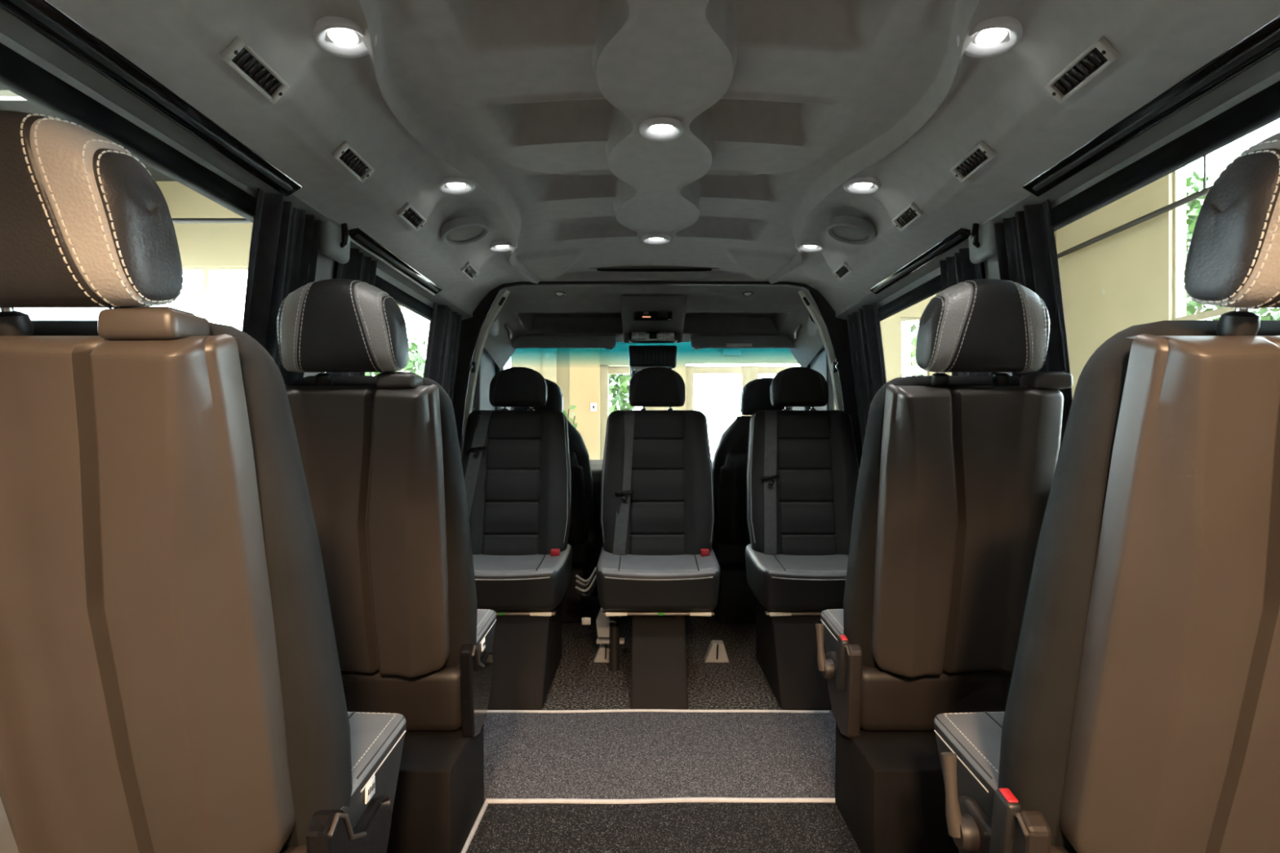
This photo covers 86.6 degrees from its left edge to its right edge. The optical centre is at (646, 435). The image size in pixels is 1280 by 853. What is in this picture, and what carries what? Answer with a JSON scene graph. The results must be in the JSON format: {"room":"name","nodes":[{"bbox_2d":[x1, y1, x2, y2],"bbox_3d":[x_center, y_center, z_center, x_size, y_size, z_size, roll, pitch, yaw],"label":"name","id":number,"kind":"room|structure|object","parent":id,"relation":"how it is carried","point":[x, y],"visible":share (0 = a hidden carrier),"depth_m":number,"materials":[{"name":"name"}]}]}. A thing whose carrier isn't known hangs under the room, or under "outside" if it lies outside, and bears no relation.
{"room":"vehicle interior","nodes":[
{"label":"vehicle interior","id":0,"kind":"room"},
{"bbox_2d":[0,85,176,181],"bbox_3d":[-0.764,-3.825,1.500,13.600,0.150,17.000,0,0,0],"label":"ceiling","id":1,"kind":"structure","parent":0,"point":[26,106],"depth_m":7.81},
{"bbox_2d":[1057,155,1212,258],"bbox_3d":[5.836,-3.107,6.900,0.070,1.185,5.800,0,0,0],"label":"rod","id":2,"kind":"object","parent":1,"relation":"hanging from","point":[1203,192],"visible":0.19,"depth_m":7.87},
{"bbox_2d":[0,7,472,852],"bbox_3d":[-0.895,0.150,1.435,0.187,1.700,3.410,0,0,0],"label":"wall","id":3,"kind":"structure","parent":0,"point":[15,34],"depth_m":1.15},
{"bbox_2d":[0,0,302,222],"bbox_3d":[-0.871,-0.177,0.990,0.194,0.793,1.420,0,0,0],"label":"rail","id":4,"kind":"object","parent":3,"relation":"in","point":[19,74],"depth_m":1.07,"materials":[{"name":"black plastic"}]},
{"bbox_2d":[241,187,320,386],"bbox_3d":[-0.869,-0.168,1.588,0.132,0.736,0.243,0,0,0],"label":"curtain","id":5,"kind":"object","parent":4,"relation":"hanging from","point":[285,240],"visible":0.38,"depth_m":1.54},
{"bbox_2d":[318,221,350,263],"bbox_3d":[-0.810,-0.530,1.790,0.057,0.130,0.145,0,0,0],"label":"coat hook","id":6,"kind":"object","parent":3,"relation":"attached to","point":[334,243],"visible":0.64,"depth_m":1.76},
{"bbox_2d":[333,260,432,321],"bbox_3d":[-0.905,-0.142,2.370,0.125,0.725,0.980,0,0,0],"label":"window frame","id":7,"kind":"structure","parent":3,"relation":"in","point":[402,298],"depth_m":2.38,"materials":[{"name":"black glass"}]},
{"bbox_2d":[348,227,442,295],"bbox_3d":[-0.797,-0.554,2.215,0.040,0.035,0.770,0,0,0],"label":"rail","id":8,"kind":"object","parent":3,"relation":"attached to","point":[357,236],"visible":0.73,"depth_m":2.11,"materials":[{"name":"black metal"}]},
{"bbox_2d":[328,248,377,375],"bbox_3d":[-0.870,-0.163,1.959,0.132,0.726,0.184,0,0,0],"label":"curtain","id":9,"kind":"object","parent":8,"relation":"hanging from","point":[361,268],"visible":0.12,"depth_m":1.94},
{"bbox_2d":[425,302,462,402],"bbox_3d":[-0.866,-0.162,2.829,0.131,0.726,0.301,0,0,0],"label":"curtain","id":10,"kind":"object","parent":3,"relation":"hanging from","point":[446,324],"visible":0.45,"depth_m":2.80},
{"bbox_2d":[452,288,506,456],"bbox_3d":[-0.804,0.140,3.190,0.280,1.720,0.100,0,0,0],"label":"trim","id":11,"kind":"structure","parent":3,"relation":"attached to","point":[470,328],"depth_m":3.14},
{"bbox_2d":[461,289,510,453],"bbox_3d":[-0.740,-0.283,3.111,0.227,0.778,0.043,0,0,0],"label":"trim strip","id":12,"kind":"object","parent":3,"relation":"attached to","point":[491,317],"visible":0.93,"depth_m":3.12,"materials":[{"name":"black plastic"}]},
{"bbox_2d":[471,315,509,412],"bbox_3d":[-0.855,0.170,3.952,0.195,1.659,1.500,0,0,-2],"label":"trim","id":13,"kind":"structure","parent":3,"relation":"attached to","point":[488,368],"depth_m":3.63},
{"bbox_2d":[514,342,790,353],"bbox_3d":[0.036,-0.196,4.328,1.870,0.719,0.804,0,0,0],"label":"window","id":14,"kind":"structure","parent":13,"relation":"attached to","point":[621,347],"depth_m":4.02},
{"bbox_2d":[480,280,827,303],"bbox_3d":[0.036,-0.669,3.145,1.619,0.116,0.025,0,0,0],"label":"trim","id":15,"kind":"structure","parent":3,"relation":"attached to","point":[501,286],"depth_m":3.13,"materials":[{"name":"black plastic"}]},
{"bbox_2d":[155,181,1056,459],"bbox_3d":[-0.764,-1.065,10.040,14.000,5.370,0.320,0,0,0],"label":"wall","id":16,"kind":"structure","parent":0,"point":[577,375],"depth_m":10.00,"materials":[{"name":"beige paint"}]},
{"bbox_2d":[182,266,512,371],"bbox_3d":[-4.714,-0.650,10.100,5.575,3.775,0.100,0,0,0],"label":"trim","id":17,"kind":"structure","parent":16,"relation":"in","point":[207,271],"depth_m":10.05,"materials":[{"name":"beige metal"}]},
{"bbox_2d":[590,403,596,411],"bbox_3d":[-0.764,-0.420,9.866,0.090,0.120,0.028,0,0,0],"label":"wall switch","id":18,"kind":"object","parent":16,"relation":"attached to","point":[593,406],"visible":1,"depth_m":9.86,"materials":[{"name":"white plastic"}]},
{"bbox_2d":[600,365,652,459],"bbox_3d":[-0.299,0.287,10.061,0.770,2.665,0.158,0,0,0],"label":"door frame","id":19,"kind":"structure","parent":16,"relation":"in","point":[605,371],"depth_m":10.06,"materials":[{"name":"white wood"}]},
{"bbox_2d":[686,365,750,416],"bbox_3d":[1.061,0.287,10.061,0.950,2.665,0.158,0,0,0],"label":"door frame","id":20,"kind":"structure","parent":16,"relation":"in","point":[744,371],"depth_m":10.06,"materials":[{"name":"white wood"}]},
{"bbox_2d":[723,352,741,355],"bbox_3d":[1.256,-1.295,9.940,0.300,0.230,0.100,0,0,0],"label":"wall fixture","id":21,"kind":"object","parent":16,"relation":"attached to","point":[724,353],"visible":0.23,"depth_m":9.94,"materials":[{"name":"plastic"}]},
{"bbox_2d":[750,365,795,416],"bbox_3d":[2.011,0.287,10.061,0.950,2.665,0.158,0,0,0],"label":"door frame","id":22,"kind":"structure","parent":16,"relation":"in","point":[755,371],"depth_m":10.06,"materials":[{"name":"white wood"}]},
{"bbox_2d":[900,317,928,377],"bbox_3d":[3.961,-0.575,10.100,0.525,2.425,0.100,0,0,0],"label":"window","id":23,"kind":"structure","parent":16,"relation":"in","point":[902,319],"depth_m":10.05,"materials":[{"name":"beige metal"}]},
{"bbox_2d":[484,284,823,368],"bbox_3d":[0.036,-0.651,3.550,1.760,0.538,0.840,0,0,0],"label":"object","id":24,"kind":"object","parent":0,"point":[584,309],"depth_m":3.49,"materials":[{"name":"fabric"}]},
{"bbox_2d":[504,323,512,338],"bbox_3d":[-0.758,-0.593,3.660,0.074,0.112,0.262,0,0,0],"label":"handle","id":25,"kind":"object","parent":24,"relation":"attached to","point":[507,326],"visible":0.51,"depth_m":3.64,"materials":[{"name":"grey plastic"}]},
{"bbox_2d":[511,335,617,350],"bbox_3d":[-0.467,-0.529,3.850,0.600,0.086,0.035,0,0,0],"label":"sun visor","id":26,"kind":"object","parent":24,"relation":"attached to","point":[608,342],"visible":0.81,"depth_m":3.83,"materials":[{"name":"black plastic"}]},
{"bbox_2d":[620,294,686,342],"bbox_3d":[0.036,-0.617,3.601,0.330,0.206,0.589,0,0,0],"label":"console","id":27,"kind":"object","parent":24,"relation":"attached to","point":[646,318],"visible":1,"depth_m":3.50,"materials":[{"name":"plastic"}]},
{"bbox_2d":[627,345,677,377],"bbox_3d":[0.036,-0.418,3.826,0.277,0.183,0.088,0,0,0],"label":"mirror","id":28,"kind":"object","parent":27,"relation":"attached to","point":[640,357],"visible":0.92,"depth_m":3.81,"materials":[{"name":"black plastic"}]},
{"bbox_2d":[628,331,677,342],"bbox_3d":[0.036,-0.545,3.736,0.270,0.062,0.087,0,0,0],"label":"dome lamp","id":29,"kind":"object","parent":27,"relation":"attached to","point":[633,336],"depth_m":3.70,"materials":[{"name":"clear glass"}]},
{"bbox_2d":[690,335,795,350],"bbox_3d":[0.558,-0.529,3.849,0.620,0.086,0.038,0,0,0],"label":"sun visor","id":30,"kind":"object","parent":24,"relation":"attached to","point":[697,342],"visible":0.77,"depth_m":3.83,"materials":[{"name":"black plastic"}]},
{"bbox_2d":[742,291,753,296],"bbox_3d":[0.491,-0.693,3.291,0.056,0.026,0.058,0,0,0],"label":"recessed light","id":31,"kind":"object","parent":24,"relation":"in","point":[745,293],"visible":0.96,"depth_m":3.28,"materials":[{"name":"black plastic"}]},
{"bbox_2d":[793,323,802,338],"bbox_3d":[0.830,-0.593,3.660,0.074,0.112,0.262,0,0,0],"label":"handle","id":32,"kind":"object","parent":24,"relation":"attached to","point":[798,326],"visible":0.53,"depth_m":3.64,"materials":[{"name":"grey plastic"}]},
{"bbox_2d":[46,0,1279,313],"bbox_3d":[0.036,-0.756,1.435,1.800,0.407,3.410,0,0,0],"label":"ceiling","id":33,"kind":"structure","parent":0,"point":[542,105],"depth_m":1.41,"materials":[{"name":"grey fabric"}]},
{"bbox_2d":[219,35,289,103],"bbox_3d":[-0.638,-0.597,1.100,0.051,0.051,0.142,0,0,0],"label":"ceiling vent","id":34,"kind":"object","parent":33,"relation":"in","point":[238,55],"visible":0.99,"depth_m":1.09,"materials":[{"name":"grey plastic"}]},
{"bbox_2d":[312,16,377,57],"bbox_3d":[-0.521,-0.689,1.170,0.107,0.033,0.108,0,0,0],"label":"recessed light","id":35,"kind":"object","parent":33,"relation":"in","point":[340,31],"visible":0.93,"depth_m":1.16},
{"bbox_2d":[331,141,374,182],"bbox_3d":[-0.638,-0.597,1.465,0.051,0.051,0.142,0,0,0],"label":"ceiling vent","id":36,"kind":"object","parent":33,"relation":"in","point":[345,154],"visible":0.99,"depth_m":1.45,"materials":[{"name":"grey plastic"}]},
{"bbox_2d":[395,202,426,231],"bbox_3d":[-0.638,-0.597,1.830,0.051,0.051,0.142,0,0,0],"label":"ceiling vent","id":37,"kind":"object","parent":33,"relation":"in","point":[408,213],"visible":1,"depth_m":1.82,"materials":[{"name":"grey plastic"}]},
{"bbox_2d":[438,176,475,195],"bbox_3d":[-0.521,-0.689,1.860,0.107,0.033,0.108,0,0,0],"label":"recessed light","id":38,"kind":"object","parent":33,"relation":"in","point":[456,184],"visible":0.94,"depth_m":1.86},
{"bbox_2d":[440,215,488,244],"bbox_3d":[-0.565,-0.637,2.110,0.148,0.068,0.170,0,0,0],"label":"speaker","id":39,"kind":"object","parent":33,"relation":"attached to","point":[467,229],"visible":0.98,"depth_m":2.08},
{"bbox_2d":[446,226,484,240],"bbox_3d":[-0.564,-0.636,2.110,0.115,0.042,0.135,0,0,0],"label":"grille","id":40,"kind":"object","parent":39,"relation":"attached to","point":[453,233],"depth_m":2.10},
{"bbox_2d":[459,261,479,280],"bbox_3d":[-0.638,-0.597,2.430,0.051,0.051,0.142,0,0,0],"label":"ceiling vent","id":41,"kind":"object","parent":33,"relation":"in","point":[468,269],"visible":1,"depth_m":2.42,"materials":[{"name":"grey plastic"}]},
{"bbox_2d":[488,240,517,252],"bbox_3d":[-0.521,-0.689,2.457,0.107,0.033,0.108,0,0,0],"label":"recessed light","id":42,"kind":"object","parent":33,"relation":"in","point":[501,246],"visible":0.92,"depth_m":2.45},
{"bbox_2d":[589,266,719,271],"bbox_3d":[0.036,-0.755,3.070,0.580,0.018,0.094,0,0,0],"label":"ceiling slot","id":43,"kind":"object","parent":33,"relation":"attached to","point":[620,268],"visible":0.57,"depth_m":3.05,"materials":[{"name":"black plastic"}]},
{"bbox_2d":[641,233,671,244],"bbox_3d":[0.036,-0.723,2.480,0.108,0.024,0.108,0,0,0],"label":"recessed light","id":44,"kind":"object","parent":33,"relation":"in","point":[655,238],"visible":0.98,"depth_m":2.47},
{"bbox_2d":[639,116,684,141],"bbox_3d":[0.036,-0.723,1.593,0.108,0.024,0.108,0,0,0],"label":"recessed light","id":45,"kind":"object","parent":33,"relation":"in","point":[660,126],"visible":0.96,"depth_m":1.59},
{"bbox_2d":[795,240,823,252],"bbox_3d":[0.593,-0.689,2.457,0.107,0.033,0.108,0,0,0],"label":"recessed light","id":46,"kind":"object","parent":33,"relation":"in","point":[810,246],"visible":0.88,"depth_m":2.45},
{"bbox_2d":[832,261,853,280],"bbox_3d":[0.711,-0.597,2.430,0.051,0.051,0.142,0,0,0],"label":"ceiling vent","id":47,"kind":"object","parent":33,"relation":"in","point":[844,268],"visible":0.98,"depth_m":2.42,"materials":[{"name":"grey plastic"}]},
{"bbox_2d":[826,215,875,244],"bbox_3d":[0.637,-0.637,2.110,0.148,0.068,0.170,0,0,0],"label":"speaker","id":48,"kind":"object","parent":33,"relation":"attached to","point":[848,229],"visible":1,"depth_m":2.08},
{"bbox_2d":[831,226,869,240],"bbox_3d":[0.636,-0.636,2.110,0.115,0.042,0.135,0,0,0],"label":"grille","id":49,"kind":"object","parent":48,"relation":"attached to","point":[838,233],"depth_m":2.10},
{"bbox_2d":[843,176,880,195],"bbox_3d":[0.593,-0.689,1.860,0.107,0.033,0.108,0,0,0],"label":"recessed light","id":50,"kind":"object","parent":33,"relation":"in","point":[861,184],"visible":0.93,"depth_m":1.86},
{"bbox_2d":[891,202,924,231],"bbox_3d":[0.711,-0.597,1.830,0.051,0.051,0.142,0,0,0],"label":"ceiling vent","id":51,"kind":"object","parent":33,"relation":"in","point":[912,212],"visible":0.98,"depth_m":1.82,"materials":[{"name":"grey plastic"}]},
{"bbox_2d":[950,141,996,182],"bbox_3d":[0.711,-0.597,1.465,0.051,0.051,0.142,0,0,0],"label":"ceiling vent","id":52,"kind":"object","parent":33,"relation":"in","point":[981,154],"visible":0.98,"depth_m":1.45,"materials":[{"name":"grey plastic"}]},
{"bbox_2d":[956,16,1022,57],"bbox_3d":[0.593,-0.689,1.170,0.107,0.033,0.108,0,0,0],"label":"recessed light","id":53,"kind":"object","parent":33,"relation":"in","point":[993,30],"visible":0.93,"depth_m":1.17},
{"bbox_2d":[1044,36,1119,103],"bbox_3d":[0.711,-0.597,1.100,0.051,0.051,0.142,0,0,0],"label":"ceiling vent","id":54,"kind":"object","parent":33,"relation":"in","point":[1100,55],"visible":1,"depth_m":1.09,"materials":[{"name":"grey plastic"}]},
{"bbox_2d":[541,596,832,711],"bbox_3d":[0.036,1.030,2.050,2.000,0.060,4.700,0,0,0],"label":"floor","id":55,"kind":"structure","parent":0,"point":[579,683],"depth_m":2.87,"materials":[{"name":"grey carpet"}]},
{"bbox_2d":[0,110,406,852],"bbox_3d":[-0.650,0.329,0.967,0.458,1.341,0.593,0,0,0],"label":"passenger seat","id":56,"kind":"object","parent":55,"relation":"on","point":[171,678],"visible":1,"depth_m":0.80,"materials":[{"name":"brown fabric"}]},
{"bbox_2d":[97,306,210,340],"bbox_3d":[-0.546,-0.122,0.757,0.086,0.037,0.070,0,0,0],"label":"base","id":57,"kind":"object","parent":56,"relation":"attached to","point":[118,322],"depth_m":0.72,"materials":[{"name":"brown plastic"}]},
{"bbox_2d":[368,782,374,795],"bbox_3d":[-0.436,0.560,1.079,0.002,0.009,0.026,0,0,0],"label":"print","id":58,"kind":"object","parent":56,"relation":"on","point":[371,784],"depth_m":1.08,"materials":[{"name":"paper"}]},
{"bbox_2d":[340,711,406,829],"bbox_3d":[-0.654,0.597,1.117,0.428,0.177,0.293,0,0,0],"label":"seat cushion","id":59,"kind":"object","parent":56,"relation":"on","point":[376,739],"depth_m":1.14,"materials":[{"name":"grey leather"}]},
{"bbox_2d":[275,278,496,852],"bbox_3d":[-0.650,0.329,1.717,0.458,1.341,0.593,0,0,0],"label":"passenger seat","id":60,"kind":"object","parent":55,"relation":"on","point":[380,453],"visible":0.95,"depth_m":1.55,"materials":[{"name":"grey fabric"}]},
{"bbox_2d":[376,371,423,388],"bbox_3d":[-0.546,-0.122,1.507,0.086,0.037,0.070,0,0,0],"label":"base","id":61,"kind":"object","parent":60,"relation":"attached to","point":[384,380],"depth_m":1.47,"materials":[{"name":"black plastic"}]},
{"bbox_2d":[457,609,496,666],"bbox_3d":[-0.654,0.597,1.867,0.428,0.177,0.293,0,0,0],"label":"seat cushion","id":62,"kind":"object","parent":60,"relation":"on","point":[482,637],"depth_m":1.85,"materials":[{"name":"grey leather"}]},
{"bbox_2d":[461,366,572,710],"bbox_3d":[-0.580,0.343,2.805,0.501,1.314,0.664,0,0,0],"label":"seat","id":63,"kind":"object","parent":55,"relation":"on","point":[516,464],"visible":0.91,"depth_m":2.90,"materials":[{"name":"leather"}]},
{"bbox_2d":[472,543,572,610],"bbox_3d":[-0.579,0.584,2.843,0.500,0.205,0.454,0,0,0],"label":"seat cushion","id":64,"kind":"object","parent":63,"relation":"on","point":[537,577],"depth_m":2.64,"materials":[{"name":"grey leather"}]},
{"bbox_2d":[509,378,595,622],"bbox_3d":[-0.559,0.352,3.731,0.560,1.296,0.697,0,0,0],"label":"chair","id":65,"kind":"object","parent":55,"relation":"on","point":[581,537],"visible":0.28,"depth_m":3.52,"materials":[{"name":"black leather"}]},
{"bbox_2d":[570,527,595,566],"bbox_3d":[-0.559,0.620,3.840,0.520,0.160,0.480,0,0,0],"label":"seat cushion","id":66,"kind":"object","parent":65,"relation":"on","point":[582,553],"depth_m":3.60,"materials":[{"name":"black leather"}]},
{"bbox_2d":[593,644,608,662],"bbox_3d":[-0.179,0.957,3.015,0.106,0.085,0.070,0,0,0],"label":"bracket","id":67,"kind":"object","parent":55,"relation":"on","point":[602,655],"visible":0.48,"depth_m":2.99,"materials":[{"name":"beige metal"}]},
{"bbox_2d":[595,607,624,671],"bbox_3d":[-0.148,0.863,2.912,0.135,0.270,0.076,0,0,0],"label":"mechanism","id":68,"kind":"object","parent":55,"relation":"on","point":[607,627],"visible":0.84,"depth_m":2.89,"materials":[{"name":"black metal"}]},
{"bbox_2d":[589,459,712,596],"bbox_3d":[0.036,0.580,4.355,1.860,0.836,0.610,0,0,0],"label":"dashboard","id":69,"kind":"object","parent":55,"relation":"on","point":[596,465],"visible":0.02,"depth_m":4.14,"materials":[{"name":"black plastic"}]},
{"bbox_2d":[595,366,720,709],"bbox_3d":[0.048,0.343,2.795,0.500,1.314,0.684,0,0,0],"label":"seat","id":70,"kind":"object","parent":55,"relation":"on","point":[658,566],"visible":1,"depth_m":2.89,"materials":[{"name":"leather"}]},
{"bbox_2d":[575,567,596,625],"bbox_3d":[-0.260,0.702,2.996,0.108,0.256,0.060,0,0,15],"label":"cable bundle","id":71,"kind":"object","parent":70,"relation":"hanging from","point":[585,620],"visible":0.95,"depth_m":2.98,"materials":[{"name":"grey plastic"}]},
{"bbox_2d":[595,546,720,610],"bbox_3d":[0.048,0.584,2.843,0.500,0.205,0.454,0,0,0],"label":"seat cushion","id":72,"kind":"object","parent":70,"relation":"on","point":[629,578],"depth_m":2.63,"materials":[{"name":"grey leather"}]},
{"bbox_2d":[483,709,835,804],"bbox_3d":[0.036,0.992,2.143,1.300,0.016,0.624,0,0,0],"label":"floor mat","id":73,"kind":"object","parent":55,"relation":"on","point":[606,756],"visible":0.91,"depth_m":2.11,"materials":[{"name":"grey carpet"}]},
{"bbox_2d":[461,800,861,852],"bbox_3d":[0.061,0.993,1.300,1.050,0.014,1.080,0,0,0],"label":"floor mat","id":74,"kind":"object","parent":55,"relation":"on","point":[671,827],"visible":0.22,"depth_m":1.72,"materials":[{"name":"black carpet"}]},
{"bbox_2d":[703,640,728,662],"bbox_3d":[0.311,0.957,3.015,0.106,0.085,0.070,0,0,0],"label":"bracket","id":75,"kind":"object","parent":55,"relation":"on","point":[716,652],"visible":1,"depth_m":2.99,"materials":[{"name":"beige metal"}]},
{"bbox_2d":[711,377,793,622],"bbox_3d":[0.611,0.352,3.731,0.560,1.296,0.697,0,0,0],"label":"chair","id":76,"kind":"object","parent":55,"relation":"on","point":[736,602],"visible":0.46,"depth_m":3.50,"materials":[{"name":"black leather"}]},
{"bbox_2d":[711,535,746,566],"bbox_3d":[0.611,0.620,3.840,0.520,0.160,0.480,0,0,0],"label":"seat cushion","id":77,"kind":"object","parent":76,"relation":"on","point":[726,555],"depth_m":3.60,"materials":[{"name":"black leather"}]},
{"bbox_2d":[745,366,859,710],"bbox_3d":[0.691,0.343,2.805,0.500,1.314,0.664,0,0,0],"label":"seat","id":78,"kind":"object","parent":55,"relation":"on","point":[802,471],"visible":0.89,"depth_m":2.90,"materials":[{"name":"leather"}]},
{"bbox_2d":[745,543,848,610],"bbox_3d":[0.691,0.584,2.843,0.500,0.205,0.454,0,0,0],"label":"seat cushion","id":79,"kind":"object","parent":78,"relation":"on","point":[781,577],"depth_m":2.65,"materials":[{"name":"grey leather"}]},
{"bbox_2d":[815,278,1072,852],"bbox_3d":[0.704,0.329,1.717,0.495,1.341,0.593,0,0,0],"label":"passenger seat","id":80,"kind":"object","parent":55,"relation":"on","point":[956,473],"visible":0.99,"depth_m":1.56,"materials":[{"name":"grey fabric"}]},
{"bbox_2d":[821,608,863,666],"bbox_3d":[0.726,0.597,1.867,0.428,0.177,0.293,0,0,0],"label":"seat cushion","id":81,"kind":"object","parent":80,"relation":"on","point":[832,620],"depth_m":1.89,"materials":[{"name":"grey leather"}]},
{"bbox_2d":[1019,371,1072,389],"bbox_3d":[0.886,-0.122,1.507,0.086,0.037,0.070,0,0,0],"label":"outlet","id":82,"kind":"object","parent":80,"relation":"attached to","point":[1041,380],"depth_m":1.47,"materials":[{"name":"black plastic"}]},
{"bbox_2d":[933,132,1279,852],"bbox_3d":[0.719,0.329,0.967,0.495,1.341,0.593,0,0,0],"label":"passenger seat","id":83,"kind":"object","parent":55,"relation":"on","point":[1141,714],"visible":1,"depth_m":0.82,"materials":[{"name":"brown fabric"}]},
{"bbox_2d":[933,711,1004,822],"bbox_3d":[0.741,0.597,1.117,0.428,0.177,0.293,0,0,0],"label":"seat cushion","id":84,"kind":"object","parent":83,"relation":"on","point":[975,738],"depth_m":1.14,"materials":[{"name":"grey leather"}]},
{"bbox_2d":[835,49,1279,451],"bbox_3d":[0.968,0.150,1.435,0.187,1.700,3.410,0,0,0],"label":"wall","id":85,"kind":"structure","parent":0,"point":[1266,73],"depth_m":1.31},
{"bbox_2d":[793,314,835,410],"bbox_3d":[0.927,0.170,3.952,0.195,1.659,1.500,0,0,2],"label":"trim","id":86,"kind":"structure","parent":85,"relation":"attached to","point":[820,363],"depth_m":3.56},
{"bbox_2d":[798,289,843,410],"bbox_3d":[0.812,-0.283,3.111,0.227,0.778,0.043,0,0,0],"label":"trim strip","id":87,"kind":"object","parent":85,"relation":"attached to","point":[833,364],"visible":0.87,"depth_m":3.12,"materials":[{"name":"black plastic"}]},
{"bbox_2d":[801,288,862,471],"bbox_3d":[0.876,0.140,3.190,0.280,1.720,0.100,0,0,0],"label":"trim","id":88,"kind":"structure","parent":85,"relation":"attached to","point":[837,328],"depth_m":3.14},
{"bbox_2d":[847,302,886,446],"bbox_3d":[0.938,-0.162,2.829,0.131,0.726,0.301,0,0,0],"label":"curtain","id":89,"kind":"object","parent":85,"relation":"hanging from","point":[864,325],"visible":0.54,"depth_m":2.80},
{"bbox_2d":[868,227,971,293],"bbox_3d":[0.868,-0.556,2.215,0.038,0.030,0.770,0,0,0],"label":"rail","id":90,"kind":"object","parent":85,"relation":"attached to","point":[962,234],"visible":0.75,"depth_m":2.11,"materials":[{"name":"black plastic"}]},
{"bbox_2d":[939,248,992,375],"bbox_3d":[0.942,-0.163,1.959,0.132,0.726,0.184,0,0,0],"label":"curtain","id":91,"kind":"object","parent":90,"relation":"hanging from","point":[957,268],"visible":0.13,"depth_m":1.94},
{"bbox_2d":[877,261,996,373],"bbox_3d":[0.977,-0.142,2.370,0.125,0.725,0.980,0,0,0],"label":"window","id":92,"kind":"structure","parent":85,"relation":"in","point":[932,286],"depth_m":2.34,"materials":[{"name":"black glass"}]},
{"bbox_2d":[968,221,1001,263],"bbox_3d":[0.882,-0.530,1.790,0.057,0.130,0.145,0,0,0],"label":"coat hook","id":93,"kind":"object","parent":85,"relation":"attached to","point":[982,240],"visible":0.56,"depth_m":1.77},
{"bbox_2d":[1022,14,1279,231],"bbox_3d":[0.943,-0.177,0.990,0.194,0.793,1.420,0,0,0],"label":"rail","id":94,"kind":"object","parent":85,"relation":"in","point":[1262,108],"depth_m":1.15,"materials":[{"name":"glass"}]},
{"bbox_2d":[993,199,1072,457],"bbox_3d":[0.942,-0.168,1.631,0.133,0.736,0.200,0,0,0],"label":"curtain","id":95,"kind":"object","parent":94,"relation":"hanging from","point":[1027,251],"visible":0.34,"depth_m":1.56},
{"bbox_2d":[1056,165,1186,397],"bbox_3d":[6.136,-1.365,1.500,0.200,5.970,17.000,0,0,0],"label":"wall","id":96,"kind":"structure","parent":0,"point":[1118,282],"depth_m":8.74,"materials":[{"name":"beige paint"}]},
{"bbox_2d":[1173,166,1260,319],"bbox_3d":[6.136,-1.225,5.425,0.100,4.525,4.925,0,0,0],"label":"window","id":97,"kind":"structure","parent":96,"relation":"in","point":[1178,175],"depth_m":7.81,"materials":[{"name":"beige metal"}]},
{"bbox_3d":[-0.764,1.670,1.500,13.600,0.100,17.000,0,0,0],"label":"floor","id":98,"kind":"structure","parent":0,"visible":0},
{"bbox_2d":[562,404,577,427],"bbox_3d":[-1.040,0.625,7.593,0.581,1.991,0.685,0,0,0],"label":"potted plant","id":99,"kind":"object","parent":98,"relation":"on","point":[572,407],"visible":0.05,"depth_m":7.53,"materials":[{"name":"green plant"}]},
{"label":"outside","id":100,"kind":"structure","parent":0,"visible":0},
{"bbox_3d":[0.036,1.845,25.000,120.000,0.150,90.000,0,0,0],"label":"ground","id":101,"kind":"structure","parent":100,"visible":0},
{"bbox_2d":[364,336,426,377],"bbox_3d":[-6.327,-0.434,17.026,3.094,4.421,3.096,0,0,0],"label":"leafy tree","id":102,"kind":"object","parent":101,"relation":"on","point":[414,348],"visible":0.05,"depth_m":16.55,"materials":[{"name":"green plant"}]},
{"bbox_2d":[608,365,635,415],"bbox_3d":[-1.208,-0.379,16.972,1.951,4.310,1.957,0,0,0],"label":"leafy tree","id":103,"kind":"object","parent":101,"relation":"on","point":[620,397],"visible":0.14,"depth_m":16.58,"materials":[{"name":"green plant"}]},
{"bbox_2d":[901,321,924,377],"bbox_3d":[5.895,-0.492,14.226,2.712,4.537,2.625,0,0,20],"label":"leafy tree","id":104,"kind":"object","parent":101,"relation":"on","point":[905,344],"visible":0.09,"depth_m":14.03,"materials":[{"name":"green plant"}]},
{"bbox_2d":[1186,169,1274,319],"bbox_3d":[10.115,-1.601,12.902,2.764,6.750,2.754,0,0,0],"label":"leafy tree","id":105,"kind":"object","parent":101,"relation":"on","point":[1192,213],"visible":0.06,"depth_m":12.38,"materials":[{"name":"green plant"}]},
{"bbox_2d":[1268,307,1279,319],"bbox_3d":[13.974,-0.806,13.429,3.047,5.164,3.110,0,0,0],"label":"leafy tree","id":106,"kind":"object","parent":101,"relation":"on","point":[1277,316],"visible":0.02,"depth_m":14.13,"materials":[{"name":"green plant"}]},
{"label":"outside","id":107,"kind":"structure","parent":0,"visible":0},
{"bbox_2d":[171,217,253,222],"bbox_3d":[-5.614,-2.980,9.400,3.300,0.070,0.070,0,0,0],"label":"rod","id":108,"kind":"object","parent":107,"point":[174,220],"visible":0.31,"depth_m":9.38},
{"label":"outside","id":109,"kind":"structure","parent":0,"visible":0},
{"bbox_2d":[0,89,26,100],"bbox_3d":[-6.314,-3.350,4.750,1.100,0.100,5.500,0,0,0],"label":"ceiling track","id":110,"kind":"object","parent":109,"point":[5,95],"visible":0.02,"depth_m":6.61,"materials":[{"name":"paint"}]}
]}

